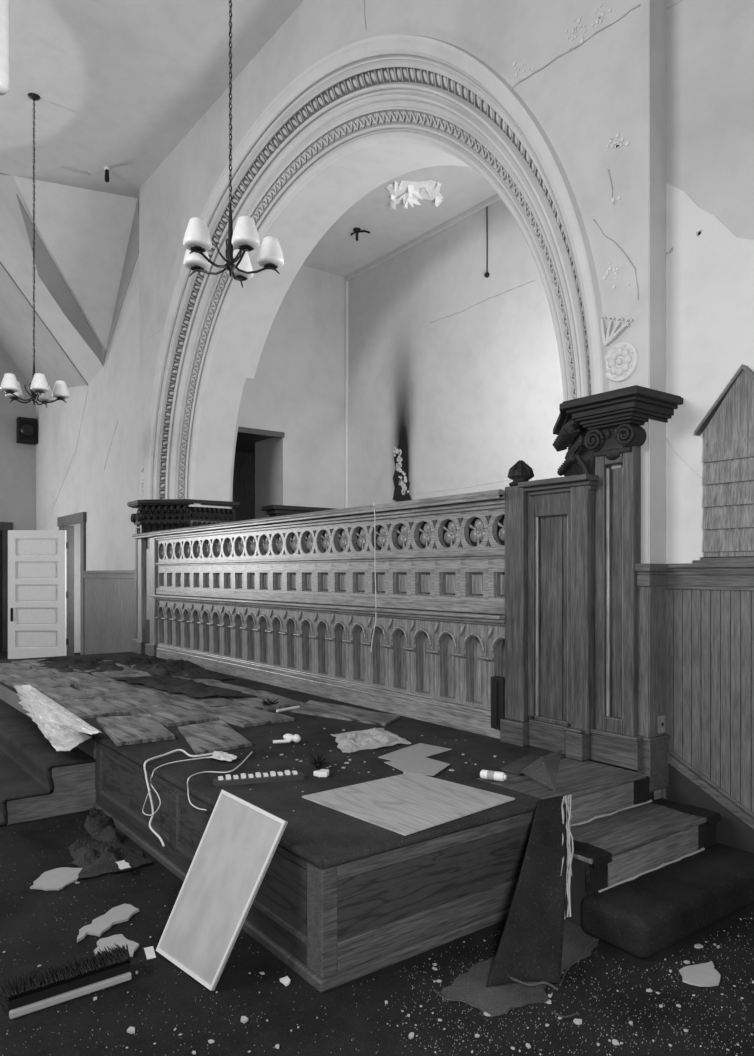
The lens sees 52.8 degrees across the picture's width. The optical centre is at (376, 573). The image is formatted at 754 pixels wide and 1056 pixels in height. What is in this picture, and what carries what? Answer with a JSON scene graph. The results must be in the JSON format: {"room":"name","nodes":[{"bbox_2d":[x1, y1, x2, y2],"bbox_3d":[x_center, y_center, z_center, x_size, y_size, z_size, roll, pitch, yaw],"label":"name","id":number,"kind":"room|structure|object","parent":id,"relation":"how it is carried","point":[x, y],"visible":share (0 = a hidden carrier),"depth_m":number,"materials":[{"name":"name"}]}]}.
{"room":"house of worship","nodes":[
{"label":"house of worship","id":0,"kind":"room"},
{"bbox_2d":[0,347,35,529],"bbox_3d":[-11.483,-2.850,13.758,10.280,9.000,0.200,0,0,-37],"label":"wall","id":1,"kind":"structure","parent":0,"point":[17,460],"depth_m":16.40,"materials":[{"name":"paint"}]},
{"bbox_2d":[0,522,12,650],"bbox_3d":[-8.774,0.270,15.631,2.340,2.760,0.080,0,0,-37],"label":"door frame","id":2,"kind":"structure","parent":1,"relation":"in","point":[4,526],"depth_m":16.22,"materials":[{"name":"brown wood"}]},
{"bbox_2d":[16,417,36,444],"bbox_3d":[-7.581,-3.100,16.432,0.370,0.540,0.241,0,0,-37],"label":"wall speaker","id":3,"kind":"object","parent":1,"relation":"attached to","point":[26,428],"visible":1,"depth_m":16.34,"materials":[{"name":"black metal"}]},
{"bbox_2d":[20,418,35,441],"bbox_3d":[-7.515,-3.100,16.344,0.330,0.500,0.022,0,0,-37],"label":"grille","id":4,"kind":"object","parent":3,"relation":"attached to","point":[27,425],"depth_m":16.35,"materials":[{"name":"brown metal"}]},
{"bbox_2d":[0,265,85,389],"bbox_3d":[-7.090,-4.810,14.118,2.439,2.835,4.526,0,0,-37],"label":"ceiling","id":5,"kind":"structure","parent":0,"point":[16,315],"depth_m":14.09,"materials":[{"name":"grey paint"}]},
{"bbox_2d":[0,174,102,383],"bbox_3d":[-5.257,-4.786,12.011,1.875,2.788,2.626,0,0,38],"label":"ceiling","id":6,"kind":"structure","parent":0,"point":[16,255],"depth_m":12.26,"materials":[{"name":"paint"}]},
{"bbox_2d":[13,176,138,364],"bbox_3d":[-4.767,-4.565,11.636,1.726,2.070,1.968,0,0,-37],"label":"ceiling","id":7,"kind":"structure","parent":0,"point":[85,233],"depth_m":11.49,"materials":[{"name":"paint"}]},
{"bbox_2d":[74,525,79,652],"bbox_3d":[-5.068,0.100,14.974,1.420,3.100,4.000,0,0,-37],"label":"wall","id":8,"kind":"structure","parent":0,"point":[76,528],"depth_m":15.93,"materials":[{"name":"paint"}]},
{"bbox_2d":[36,201,138,570],"bbox_3d":[-5.320,-2.850,13.956,0.210,9.000,6.920,0,0,-37],"label":"wall","id":9,"kind":"structure","parent":0,"point":[87,446],"depth_m":12.96,"materials":[{"name":"paint"}]},
{"bbox_2d":[8,530,68,658],"bbox_3d":[-6.516,0.395,14.599,1.137,2.470,0.090,0,0,0],"label":"door","id":10,"kind":"structure","parent":9,"relation":"in","point":[37,594],"depth_m":14.57,"materials":[{"name":"white paint"}]},
{"bbox_2d":[0,262,87,384],"bbox_3d":[-5.943,-4.738,12.600,0.040,2.715,2.569,0,0,36],"label":"trim","id":11,"kind":"structure","parent":9,"relation":"attached to","point":[3,267],"depth_m":12.95,"materials":[{"name":"grey paint"}]},
{"bbox_2d":[57,512,85,655],"bbox_3d":[-5.714,0.265,14.435,0.260,2.770,1.720,0,0,-37],"label":"door frame","id":12,"kind":"structure","parent":9,"relation":"in","point":[62,522],"depth_m":14.93,"materials":[{"name":"wood"}]},
{"bbox_2d":[82,570,134,578],"bbox_3d":[-4.322,0.005,12.416,0.075,0.130,3.220,0,0,-37],"label":"trim","id":13,"kind":"structure","parent":9,"relation":"attached to","point":[130,574],"depth_m":12.47,"materials":[{"name":"wood"}]},
{"bbox_2d":[84,578,135,654],"bbox_3d":[-4.312,0.775,12.436,0.020,1.450,3.200,0,0,-37],"label":"wainscoting","id":14,"kind":"structure","parent":9,"relation":"attached to","point":[109,603],"depth_m":12.58,"materials":[{"name":"wood"}]},
{"bbox_2d":[0,0,303,198],"bbox_3d":[-3.993,-5.645,2.212,12.300,0.110,16.346,0,0,-37],"label":"ceiling","id":15,"kind":"structure","parent":0,"point":[119,84],"depth_m":8.54,"materials":[{"name":"paint"}]},
{"bbox_2d":[0,0,9,94],"bbox_3d":[-1.295,-3.626,2.600,0.072,3.949,0.072,0,0,-37],"label":"pendant","id":16,"kind":"object","parent":15,"relation":"hanging from","point":[4,4],"visible":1,"depth_m":2.58,"materials":[{"name":"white glass"}]},
{"bbox_2d":[0,93,69,406],"bbox_3d":[-4.022,-3.791,8.928,0.747,3.632,0.720,0,0,0],"label":"chandelier","id":17,"kind":"object","parent":15,"relation":"hanging from","point":[39,385],"visible":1,"depth_m":8.89,"materials":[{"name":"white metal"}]},
{"bbox_2d":[104,166,109,181],"bbox_3d":[-3.724,-5.505,10.469,0.088,0.190,0.090,0,0,-37],"label":"light fixture","id":18,"kind":"object","parent":15,"relation":"attached to","point":[106,168],"depth_m":10.45,"materials":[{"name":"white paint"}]},
{"bbox_2d":[105,169,108,181],"bbox_3d":[-3.724,-5.490,10.469,0.064,0.160,0.064,0,0,-37],"label":"socket","id":19,"kind":"object","parent":18,"relation":"attached to","point":[106,170],"depth_m":10.45,"materials":[{"name":"black metal"}]},
{"bbox_2d":[183,0,283,287],"bbox_3d":[-1.056,-3.879,5.478,0.744,3.441,0.729,0,0,-37],"label":"chandelier","id":20,"kind":"object","parent":15,"relation":"hanging from","point":[245,237],"visible":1,"depth_m":5.49,"materials":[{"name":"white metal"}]},
{"bbox_2d":[232,432,271,520],"bbox_3d":[-2.155,-0.290,12.382,2.500,3.880,1.850,0,0,-37],"label":"doorway","id":21,"kind":"structure","parent":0,"point":[244,460],"depth_m":13.26,"materials":[{"name":"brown wood"}]},
{"bbox_2d":[239,265,344,518],"bbox_3d":[-1.706,-1.573,11.937,2.680,6.445,0.900,0,0,-37],"label":"wall","id":22,"kind":"structure","parent":0,"point":[297,388],"depth_m":11.85,"materials":[{"name":"paint"}]},
{"bbox_2d":[230,378,247,508],"bbox_3d":[-0.145,-2.911,8.316,0.060,3.978,7.799,0,0,-37],"label":"trim","id":23,"kind":"structure","parent":22,"relation":"attached to","point":[246,380],"depth_m":10.81,"materials":[{"name":"paint"}]},
{"bbox_2d":[238,426,284,437],"bbox_3d":[-1.811,-2.120,11.297,0.980,0.080,0.035,0,0,-37],"label":"trim","id":24,"kind":"structure","parent":22,"relation":"attached to","point":[240,429],"depth_m":11.34,"materials":[{"name":"wood"}]},
{"bbox_2d":[0,651,753,1055],"bbox_3d":[-4.427,1.700,6.682,17.000,0.100,24.000,0,0,-37],"label":"floor","id":25,"kind":"structure","parent":0,"point":[21,856],"depth_m":2.96,"materials":[{"name":"carpet"}]},
{"bbox_2d":[0,699,95,825],"bbox_3d":[-3.405,1.472,6.690,0.639,0.356,3.940,0,0,-37],"label":"steps","id":26,"kind":"structure","parent":25,"relation":"on","point":[38,781],"depth_m":5.30,"materials":[{"name":"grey wood"}]},
{"bbox_2d":[30,867,82,890],"bbox_3d":[-1.720,1.643,4.094,0.216,0.010,0.290,0,0,0],"label":"board","id":27,"kind":"object","parent":25,"relation":"on","point":[58,878],"visible":1,"depth_m":4.08,"materials":[{"name":"grey cardboard"}]},
{"bbox_2d":[0,943,130,1018],"bbox_3d":[-1.218,1.594,2.998,0.501,0.110,0.146,0,0,-37],"label":"push broom","id":28,"kind":"object","parent":25,"relation":"on","point":[33,992],"visible":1,"depth_m":2.96,"materials":[{"name":"grey wood"}]},
{"bbox_2d":[84,808,116,837],"bbox_3d":[-1.839,1.599,5.020,0.193,0.094,0.710,0,0,-23],"label":"cloth","id":29,"kind":"object","parent":25,"relation":"on","point":[96,820],"visible":0.73,"depth_m":4.88,"materials":[{"name":"fabric"}]},
{"bbox_2d":[77,904,138,941],"bbox_3d":[-1.274,1.642,3.572,0.145,0.012,0.385,0,0,20],"label":"board","id":30,"kind":"object","parent":25,"relation":"on","point":[99,925],"visible":1,"depth_m":3.58,"materials":[{"name":"grey cardboard"}]},
{"bbox_2d":[68,826,152,877],"bbox_3d":[-1.624,1.607,4.457,0.416,0.080,0.717,0,0,-37],"label":"cloth","id":31,"kind":"object","parent":25,"relation":"on","point":[97,856],"visible":0.98,"depth_m":4.38,"materials":[{"name":"fabric"}]},
{"bbox_2d":[116,860,130,869],"bbox_3d":[-1.397,1.599,4.173,0.066,0.003,0.123,0,0,-37],"label":"scrap","id":32,"kind":"object","parent":31,"relation":"on","point":[122,864],"visible":1,"depth_m":4.17,"materials":[{"name":"paper"}]},
{"bbox_2d":[94,934,138,956],"bbox_3d":[-1.146,1.640,3.354,0.198,0.012,0.181,0,0,1],"label":"board","id":33,"kind":"object","parent":25,"relation":"on","point":[119,939],"visible":0.71,"depth_m":3.36,"materials":[{"name":"grey cardboard"}]},
{"bbox_2d":[127,1026,134,1033],"bbox_3d":[-0.884,1.645,2.735,0.032,0.008,0.027,0,0,17],"label":"fragment","id":34,"kind":"object","parent":25,"relation":"on","point":[131,1030],"visible":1,"depth_m":2.73,"materials":[{"name":"paint"}]},
{"bbox_2d":[144,946,155,959],"bbox_3d":[-0.987,1.647,3.300,0.039,0.003,0.107,0,0,-24],"label":"card","id":35,"kind":"object","parent":25,"relation":"on","point":[149,951],"visible":1,"depth_m":3.30,"materials":[{"name":"paper"}]},
{"bbox_2d":[156,790,287,990],"bbox_3d":[-0.665,1.323,3.227,0.343,0.647,0.512,0,0,-42],"label":"leaning board","id":36,"kind":"object","parent":25,"relation":"on","point":[239,842],"visible":1,"depth_m":3.22,"materials":[{"name":"wood"}]},
{"bbox_2d":[241,1016,247,1023],"bbox_3d":[-0.492,1.645,2.804,0.033,0.008,0.027,0,0,34],"label":"fragment","id":37,"kind":"object","parent":25,"relation":"on","point":[244,1019],"visible":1,"depth_m":2.79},
{"bbox_2d":[280,976,289,985],"bbox_3d":[-0.364,1.643,3.063,0.037,0.010,0.050,0,0,-37],"label":"flake","id":38,"kind":"object","parent":25,"relation":"on","point":[285,980],"visible":1,"depth_m":3.06,"materials":[{"name":"white paint"}]},
{"bbox_2d":[0,652,660,991],"bbox_3d":[-1.808,1.367,7.038,2.374,0.567,8.412,0,0,-37],"label":"platform","id":39,"kind":"object","parent":25,"relation":"on","point":[341,898],"depth_m":3.69,"materials":[{"name":"carpet"}]},
{"bbox_2d":[14,685,101,750],"bbox_3d":[-2.759,1.131,6.220,0.298,0.198,2.720,0,0,-34],"label":"blanket","id":40,"kind":"object","parent":39,"relation":"on","point":[64,730],"visible":1,"depth_m":5.65,"materials":[{"name":"white fabric"}]},
{"bbox_2d":[37,656,127,674],"bbox_3d":[-3.602,1.078,9.172,1.092,0.086,1.944,0,0,-37],"label":"heap","id":41,"kind":"object","parent":39,"relation":"on","point":[63,664],"visible":0.84,"depth_m":9.06,"materials":[{"name":"fabric"}]},
{"bbox_2d":[132,532,157,655],"bbox_3d":[-3.176,0.279,10.498,0.163,1.693,0.742,0,0,-37],"label":"panelled end","id":42,"kind":"object","parent":39,"relation":"on","point":[147,545],"visible":0.79,"depth_m":10.53,"materials":[{"name":"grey wood"}]},
{"bbox_2d":[145,619,149,642],"bbox_3d":[-3.156,0.790,10.464,0.030,0.320,0.180,0,0,-37],"label":"vent box","id":43,"kind":"object","parent":42,"relation":"attached to","point":[147,622],"visible":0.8,"depth_m":10.44,"materials":[{"name":"wood"}]},
{"bbox_2d":[111,655,234,679],"bbox_3d":[-2.436,1.049,8.765,0.732,0.129,2.320,0,0,-37],"label":"heap","id":44,"kind":"object","parent":39,"relation":"on","point":[153,665],"visible":0.98,"depth_m":8.54,"materials":[{"name":"fabric"}]},
{"bbox_2d":[142,756,209,815],"bbox_3d":[-1.139,1.259,4.419,0.392,0.313,0.349,0,0,-25],"label":"cable","id":45,"kind":"object","parent":39,"relation":"on","point":[209,756],"visible":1,"depth_m":4.39,"materials":[{"name":"plastic"}]},
{"bbox_2d":[144,749,221,846],"bbox_3d":[-1.212,1.300,4.511,0.308,0.406,0.611,0,0,20],"label":"cable","id":46,"kind":"object","parent":39,"relation":"hanging from","point":[182,750],"visible":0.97,"depth_m":4.46,"materials":[{"name":"plastic"}]},
{"bbox_2d":[127,499,239,652],"bbox_3d":[-2.787,0.045,10.917,1.276,2.160,1.014,0,0,-37],"label":"pilaster","id":47,"kind":"object","parent":39,"relation":"on","point":[157,514],"visible":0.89,"depth_m":10.66,"materials":[{"name":"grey wood"}]},
{"bbox_2d":[0,659,399,754],"bbox_3d":[-2.295,1.104,7.463,2.998,0.039,6.029,0,0,-28],"label":"floor","id":48,"kind":"structure","parent":39,"relation":"on","point":[143,728],"depth_m":6.25,"materials":[{"name":"wood"}]},
{"bbox_2d":[112,675,257,696],"bbox_3d":[-1.917,1.061,7.314,0.569,0.053,2.059,0,0,-40],"label":"heap","id":49,"kind":"object","parent":48,"relation":"on","point":[189,687],"visible":1,"depth_m":7.15,"materials":[{"name":"fabric"}]},
{"bbox_2d":[276,706,299,711],"bbox_3d":[-0.721,1.095,6.158,0.024,0.021,0.241,0,0,41],"label":"stick","id":50,"kind":"object","parent":48,"relation":"on","point":[294,707],"visible":1,"depth_m":6.14,"materials":[{"name":"paint"}]},
{"bbox_2d":[187,752,251,810],"bbox_3d":[-0.891,1.128,4.274,0.166,0.142,0.961,0,0,5],"label":"cable","id":51,"kind":"object","parent":39,"relation":"on","point":[251,752],"visible":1,"depth_m":4.13,"materials":[{"name":"plastic"}]},
{"bbox_2d":[207,751,236,760],"bbox_3d":[-0.943,1.104,4.632,0.263,0.020,0.168,0,0,28],"label":"paper","id":52,"kind":"object","parent":39,"relation":"on","point":[219,755],"visible":1,"depth_m":4.59,"materials":[{"name":"paper"}]},
{"bbox_2d":[262,698,278,705],"bbox_3d":[-0.907,1.079,6.363,0.148,0.092,0.147,0,0,-37],"label":"black burr","id":53,"kind":"object","parent":39,"relation":"on","point":[270,702],"visible":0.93,"depth_m":6.36,"materials":[{"name":"metal"}]},
{"bbox_2d":[273,734,300,743],"bbox_3d":[-0.601,1.095,5.080,0.185,0.056,0.120,0,0,-2],"label":"debris","id":54,"kind":"object","parent":39,"relation":"on","point":[288,738],"visible":1,"depth_m":5.04,"materials":[{"name":"paint"}]},
{"bbox_2d":[306,750,329,767],"bbox_3d":[-0.342,1.071,4.414,0.134,0.112,0.184,0,0,-20],"label":"cluster","id":55,"kind":"object","parent":39,"relation":"on","point":[318,763],"visible":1,"depth_m":4.39,"materials":[{"name":"black metal"}]},
{"bbox_2d":[313,769,328,776],"bbox_3d":[-0.298,1.109,4.224,0.079,0.028,0.088,0,0,41],"label":"shard","id":56,"kind":"object","parent":39,"relation":"on","point":[323,772],"visible":1,"depth_m":4.20,"materials":[{"name":"white paint"}]},
{"bbox_2d":[150,489,504,738],"bbox_3d":[-1.176,0.279,7.873,0.238,1.693,7.052,0,0,-37],"label":"screen","id":57,"kind":"object","parent":39,"relation":"on","point":[286,601],"visible":0.96,"depth_m":6.56,"materials":[{"name":"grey wood"}]},
{"bbox_2d":[371,502,375,650],"bbox_3d":[-0.033,0.031,6.203,0.025,1.229,0.138,0,0,-21],"label":"string","id":58,"kind":"object","parent":57,"relation":"hanging from","point":[373,502],"visible":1,"depth_m":6.17,"materials":[{"name":"fabric"}]},
{"bbox_2d":[491,676,504,729],"bbox_3d":[0.831,0.875,5.150,0.062,0.350,0.117,0,0,-37],"label":"wall vent","id":59,"kind":"object","parent":57,"relation":"attached to","point":[497,682],"visible":0.79,"depth_m":5.13,"materials":[{"name":"black metal"}]},
{"bbox_2d":[330,728,410,752],"bbox_3d":[-0.084,1.099,5.119,0.511,0.046,0.594,0,0,-22],"label":"paper sheet","id":60,"kind":"object","parent":39,"relation":"on","point":[353,741],"visible":1,"depth_m":5.03,"materials":[{"name":"paper"}]},
{"bbox_2d":[302,773,514,835],"bbox_3d":[0.159,1.118,3.787,0.770,0.008,0.746,0,0,-42],"label":"plywood sheet","id":61,"kind":"object","parent":39,"relation":"on","point":[405,804],"visible":1,"depth_m":3.72,"materials":[{"name":"wood"}]},
{"bbox_2d":[378,743,451,760],"bbox_3d":[0.223,1.120,4.755,0.260,0.004,0.481,0,0,41],"label":"card piece","id":62,"kind":"object","parent":39,"relation":"on","point":[419,750],"visible":1,"depth_m":4.75,"materials":[{"name":"grey cardboard"}]},
{"bbox_2d":[384,757,449,775],"bbox_3d":[0.255,1.115,4.406,0.324,0.004,0.397,0,0,-37],"label":"card piece","id":63,"kind":"object","parent":39,"relation":"on","point":[423,765],"visible":1,"depth_m":4.41,"materials":[{"name":"grey cardboard"}]},
{"bbox_2d":[480,770,506,781],"bbox_3d":[0.635,1.100,4.141,0.144,0.050,0.051,0,0,28],"label":"spray can","id":64,"kind":"object","parent":39,"relation":"on","point":[484,774],"visible":1,"depth_m":4.12,"materials":[{"name":"white paint"}]},
{"bbox_2d":[500,754,541,774],"bbox_3d":[0.900,1.119,4.467,0.208,0.006,0.497,0,0,34],"label":"scrap","id":65,"kind":"object","parent":39,"relation":"on","point":[520,764],"visible":0.56,"depth_m":4.45,"materials":[{"name":"paper"}]},
{"bbox_2d":[486,794,573,986],"bbox_3d":[0.763,1.372,3.381,0.259,0.533,0.966,0,0,27],"label":"flap","id":66,"kind":"object","parent":39,"relation":"hanging from","point":[530,947],"visible":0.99,"depth_m":3.28,"materials":[{"name":"fabric"}]},
{"bbox_2d":[520,750,561,789],"bbox_3d":[0.853,1.007,3.905,0.219,0.183,0.091,0,0,1],"label":"scrap","id":67,"kind":"object","parent":39,"relation":"on","point":[544,770],"visible":1,"depth_m":3.89,"materials":[{"name":"paper"}]},
{"bbox_2d":[500,460,598,760],"bbox_3d":[1.109,0.184,4.851,0.220,1.883,0.720,0,0,-37],"label":"panelled section","id":68,"kind":"object","parent":39,"relation":"on","point":[550,523],"visible":0.92,"depth_m":4.85,"materials":[{"name":"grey wood"}]},
{"bbox_2d":[552,385,682,770],"bbox_3d":[1.629,0.045,4.993,1.379,2.160,1.116,0,0,-37],"label":"pilaster","id":69,"kind":"object","parent":39,"relation":"on","point":[600,432],"visible":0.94,"depth_m":4.49,"materials":[{"name":"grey wood"}]},
{"bbox_2d":[0,821,753,1055],"bbox_3d":[-0.555,1.647,3.443,4.303,0.003,2.086,0,0,20],"label":"plaster grit","id":70,"kind":"object","parent":25,"relation":"on","point":[56,821],"visible":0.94,"depth_m":2.83,"materials":[{"name":"paint"}]},
{"bbox_2d":[433,989,478,1008],"bbox_3d":[0.295,1.639,2.920,0.204,0.009,0.035,0,0,38],"label":"string","id":71,"kind":"object","parent":25,"relation":"on","point":[434,990],"visible":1,"depth_m":2.91,"materials":[{"name":"fabric"}]},
{"bbox_2d":[440,956,547,1016],"bbox_3d":[0.480,1.644,3.014,0.414,0.008,0.368,0,0,-37],"label":"scrap","id":72,"kind":"object","parent":25,"relation":"on","point":[498,1000],"visible":0.77,"depth_m":2.97,"materials":[{"name":"paper"}]},
{"bbox_2d":[510,977,558,990],"bbox_3d":[0.598,1.630,3.027,0.243,0.030,0.055,0,0,27],"label":"string","id":73,"kind":"object","parent":25,"relation":"on","point":[511,978],"visible":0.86,"depth_m":3.01,"materials":[{"name":"fabric"}]},
{"bbox_2d":[552,1011,578,1017],"bbox_3d":[0.702,1.639,2.822,0.100,0.007,0.038,0,0,4],"label":"string","id":74,"kind":"object","parent":25,"relation":"on","point":[552,1011],"visible":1,"depth_m":2.82,"materials":[{"name":"fabric"}]},
{"bbox_2d":[573,1019,581,1024],"bbox_3d":[0.738,1.645,2.790,0.031,0.008,0.026,0,0,21],"label":"fragment","id":75,"kind":"object","parent":25,"relation":"on","point":[576,1021],"visible":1,"depth_m":2.78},
{"bbox_2d":[561,920,598,974],"bbox_3d":[0.877,1.644,3.351,0.214,0.008,0.545,0,0,14],"label":"scrap","id":76,"kind":"object","parent":25,"relation":"on","point":[575,940],"visible":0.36,"depth_m":3.36,"materials":[{"name":"paper"}]},
{"bbox_2d":[559,939,598,985],"bbox_3d":[0.860,1.639,3.231,0.033,0.011,0.483,0,0,35],"label":"string","id":77,"kind":"object","parent":76,"relation":"on","point":[591,942],"visible":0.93,"depth_m":3.21,"materials":[{"name":"fabric"}]},
{"bbox_2d":[565,798,753,958],"bbox_3d":[1.409,1.465,3.823,1.200,0.370,0.659,0,0,-37],"label":"steps","id":78,"kind":"structure","parent":25,"relation":"on","point":[647,877],"depth_m":3.62,"materials":[{"name":"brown wood"}]},
{"bbox_2d":[694,944,702,948],"bbox_3d":[1.419,1.645,3.354,0.038,0.008,0.022,0,0,-16],"label":"fragment","id":79,"kind":"object","parent":25,"relation":"on","point":[698,946],"visible":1,"depth_m":3.35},
{"bbox_2d":[679,961,720,986],"bbox_3d":[1.325,1.644,3.128,0.164,0.008,0.200,0,0,7],"label":"flake","id":80,"kind":"object","parent":25,"relation":"on","point":[704,974],"visible":1,"depth_m":3.10,"materials":[{"name":"grey paint"}]},
{"bbox_2d":[302,165,496,276],"bbox_3d":[0.823,-4.772,8.427,2.880,0.246,8.050,0,0,-37],"label":"ceiling","id":81,"kind":"structure","parent":0,"point":[407,206],"depth_m":10.09,"materials":[{"name":"paint"}]},
{"bbox_2d":[350,227,369,240],"bbox_3d":[-0.232,-4.713,10.541,0.289,0.165,0.098,0,0,10],"label":"bracket","id":82,"kind":"object","parent":81,"relation":"attached to","point":[357,230],"visible":1,"depth_m":10.53,"materials":[{"name":"black metal"}]},
{"bbox_2d":[353,227,360,240],"bbox_3d":[-0.278,-4.713,10.549,0.100,0.165,0.100,0,0,-37],"label":"socket","id":83,"kind":"object","parent":82,"relation":"attached to","point":[357,230],"depth_m":10.53,"materials":[{"name":"black metal"}]},
{"bbox_2d":[481,195,494,277],"bbox_3d":[1.453,-4.303,9.705,0.067,0.985,0.370,0,0,-37],"label":"pull cord","id":84,"kind":"object","parent":81,"relation":"hanging from","point":[486,274],"visible":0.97,"depth_m":9.75,"materials":[{"name":"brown metal"}]},
{"bbox_2d":[139,0,665,563],"bbox_3d":[-0.859,-1.975,7.776,0.229,7.250,8.340,0,0,-37],"label":"wall","id":85,"kind":"structure","parent":0,"point":[580,67],"depth_m":4.91,"materials":[{"name":"paint"}]},
{"bbox_2d":[140,467,143,493],"bbox_3d":[-3.347,-1.363,10.866,0.031,0.431,0.270,0,0,-37],"label":"rosette","id":86,"kind":"object","parent":85,"relation":"attached to","point":[142,472],"visible":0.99,"depth_m":10.88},
{"bbox_2d":[140,479,143,491],"bbox_3d":[-3.357,-1.267,10.878,0.030,0.200,0.191,0,0,-37],"label":"flower","id":87,"kind":"object","parent":86,"relation":"on","point":[142,480],"depth_m":10.89,"materials":[{"name":"paint"}]},
{"bbox_2d":[246,161,468,378],"bbox_3d":[-0.385,-3.807,8.134,0.800,2.187,6.609,0,0,-37],"label":"trim","id":88,"kind":"structure","parent":85,"relation":"attached to","point":[372,185],"depth_m":9.21,"materials":[{"name":"paint"}]},
{"bbox_2d":[159,67,590,498],"bbox_3d":[-0.815,-2.820,7.809,0.064,3.789,7.429,0,0,-37],"label":"trim","id":89,"kind":"structure","parent":85,"relation":"attached to","point":[405,79],"depth_m":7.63,"materials":[{"name":"paint"}]},
{"bbox_2d":[144,34,608,508],"bbox_3d":[-0.568,-2.911,7.996,1.020,3.978,7.800,0,0,-37],"label":"arch","id":90,"kind":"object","parent":85,"relation":"attached to","point":[352,162],"depth_m":7.63,"materials":[{"name":"paint"}]},
{"bbox_2d":[178,109,575,498],"bbox_3d":[-0.688,-2.709,7.906,0.059,3.446,6.862,0,0,-37],"label":"trim","id":91,"kind":"structure","parent":85,"relation":"attached to","point":[509,184],"depth_m":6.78,"materials":[{"name":"paint"}]},
{"bbox_2d":[601,315,638,381],"bbox_3d":[1.437,-1.363,4.540,0.031,0.431,0.270,0,0,-37],"label":"rosette","id":92,"kind":"object","parent":85,"relation":"attached to","point":[622,358],"visible":1,"depth_m":4.53,"materials":[{"name":"paint"}]},
{"bbox_2d":[606,344,632,378],"bbox_3d":[1.446,-1.267,4.528,0.030,0.200,0.191,0,0,-37],"label":"flower","id":93,"kind":"object","parent":92,"relation":"on","point":[619,358],"depth_m":4.52,"materials":[{"name":"paint"}]},
{"bbox_2d":[648,0,649,562],"bbox_3d":[1.574,-2.825,4.385,0.010,5.550,0.009,0,0,-37],"label":"trim","id":94,"kind":"structure","parent":85,"relation":"attached to","point":[648,0],"depth_m":4.38,"materials":[{"name":"paint"}]},
{"bbox_2d":[635,563,666,585],"bbox_3d":[1.598,0.005,4.406,0.204,0.130,0.100,0,0,-37],"label":"trim","id":95,"kind":"structure","parent":85,"relation":"attached to","point":[648,574],"depth_m":4.36,"materials":[{"name":"wood"}]},
{"bbox_2d":[638,586,665,798],"bbox_3d":[1.612,0.860,4.434,0.181,1.580,0.072,0,0,-37],"label":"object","id":96,"kind":"structure","parent":85,"relation":"attached to","point":[651,599],"depth_m":4.39,"materials":[{"name":"wood"}]},
{"bbox_2d":[637,734,669,791],"bbox_3d":[1.608,1.095,4.418,0.204,0.310,0.092,0,0,-37],"label":"trim","id":97,"kind":"structure","parent":85,"relation":"attached to","point":[656,748],"depth_m":4.37,"materials":[{"name":"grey wood"}]},
{"bbox_2d":[658,715,664,732],"bbox_3d":[1.659,0.875,4.417,0.065,0.100,0.017,0,0,-37],"label":"wall outlet","id":98,"kind":"object","parent":85,"relation":"attached to","point":[661,719],"visible":1,"depth_m":4.41,"materials":[{"name":"grey metal"}]},
{"bbox_2d":[349,199,567,507],"bbox_3d":[1.902,-1.573,9.243,0.176,6.445,8.050,0,0,-37],"label":"wall","id":99,"kind":"structure","parent":0,"point":[455,376],"depth_m":10.28,"materials":[{"name":"paint"}]},
{"bbox_2d":[345,281,348,507],"bbox_3d":[-0.489,-1.923,12.268,0.055,5.745,0.055,0,0,-15],"label":"trim","id":100,"kind":"structure","parent":99,"relation":"attached to","point":[346,282],"depth_m":12.24,"materials":[{"name":"paint"}]},
{"bbox_2d":[345,194,500,280],"bbox_3d":[1.546,-4.760,9.569,0.050,0.070,6.800,0,0,-37],"label":"trim","id":101,"kind":"structure","parent":99,"relation":"attached to","point":[490,201],"depth_m":10.65,"materials":[{"name":"paint"}]},
{"bbox_2d":[666,0,753,563],"bbox_3d":[3.744,-2.850,1.972,0.208,9.000,6.629,0,0,-37],"label":"wall","id":102,"kind":"structure","parent":0,"point":[710,183],"depth_m":4.32,"materials":[{"name":"paint"}]},
{"bbox_2d":[666,0,666,182],"bbox_3d":[1.711,-2.825,4.494,0.008,5.550,0.007,0,0,-37],"label":"trim","id":103,"kind":"structure","parent":102,"relation":"attached to","point":[666,0],"depth_m":4.49,"materials":[{"name":"paint"}]},
{"bbox_2d":[665,563,753,590],"bbox_3d":[2.633,0.015,3.220,0.075,0.150,3.160,0,0,-37],"label":"trim","id":104,"kind":"structure","parent":102,"relation":"attached to","point":[685,576],"depth_m":4.22,"materials":[{"name":"wood"}]},
{"bbox_2d":[666,589,753,812],"bbox_3d":[2.653,0.790,3.226,0.020,1.480,3.145,0,0,-37],"label":"wainscoting","id":105,"kind":"structure","parent":102,"relation":"attached to","point":[710,633],"depth_m":4.23,"materials":[{"name":"wood"}]},
{"bbox_2d":[666,764,753,852],"bbox_3d":[2.650,1.365,3.233,0.030,0.569,3.160,0,0,-37],"label":"trim","id":106,"kind":"structure","parent":102,"relation":"attached to","point":[731,831],"depth_m":4.22,"materials":[{"name":"wood"}]},
{"bbox_2d":[667,749,753,828],"bbox_3d":[2.008,1.310,4.064,0.055,0.619,1.060,0,0,-37],"label":"baseboard","id":107,"kind":"structure","parent":102,"relation":"attached to","point":[724,798],"depth_m":4.22,"materials":[{"name":"wood"}]},
{"bbox_2d":[693,364,753,562],"bbox_3d":[1.984,-0.593,4.091,0.060,1.066,0.576,0,0,-37],"label":"boarded window","id":108,"kind":"structure","parent":102,"relation":"in","point":[728,451],"depth_m":4.13,"materials":[{"name":"wood"}]},
{"bbox_3d":[0.405,1.287,8.707,2.910,0.725,6.800,0,0,-37],"label":"floor","id":109,"kind":"structure","parent":0,"visible":0},
{"bbox_2d":[262,505,334,516],"bbox_3d":[-0.841,-0.022,11.275,1.780,1.895,0.340,0,0,-37],"label":"wall","id":110,"kind":"structure","parent":109,"relation":"on","point":[272,510],"depth_m":10.81,"materials":[{"name":"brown wood"}]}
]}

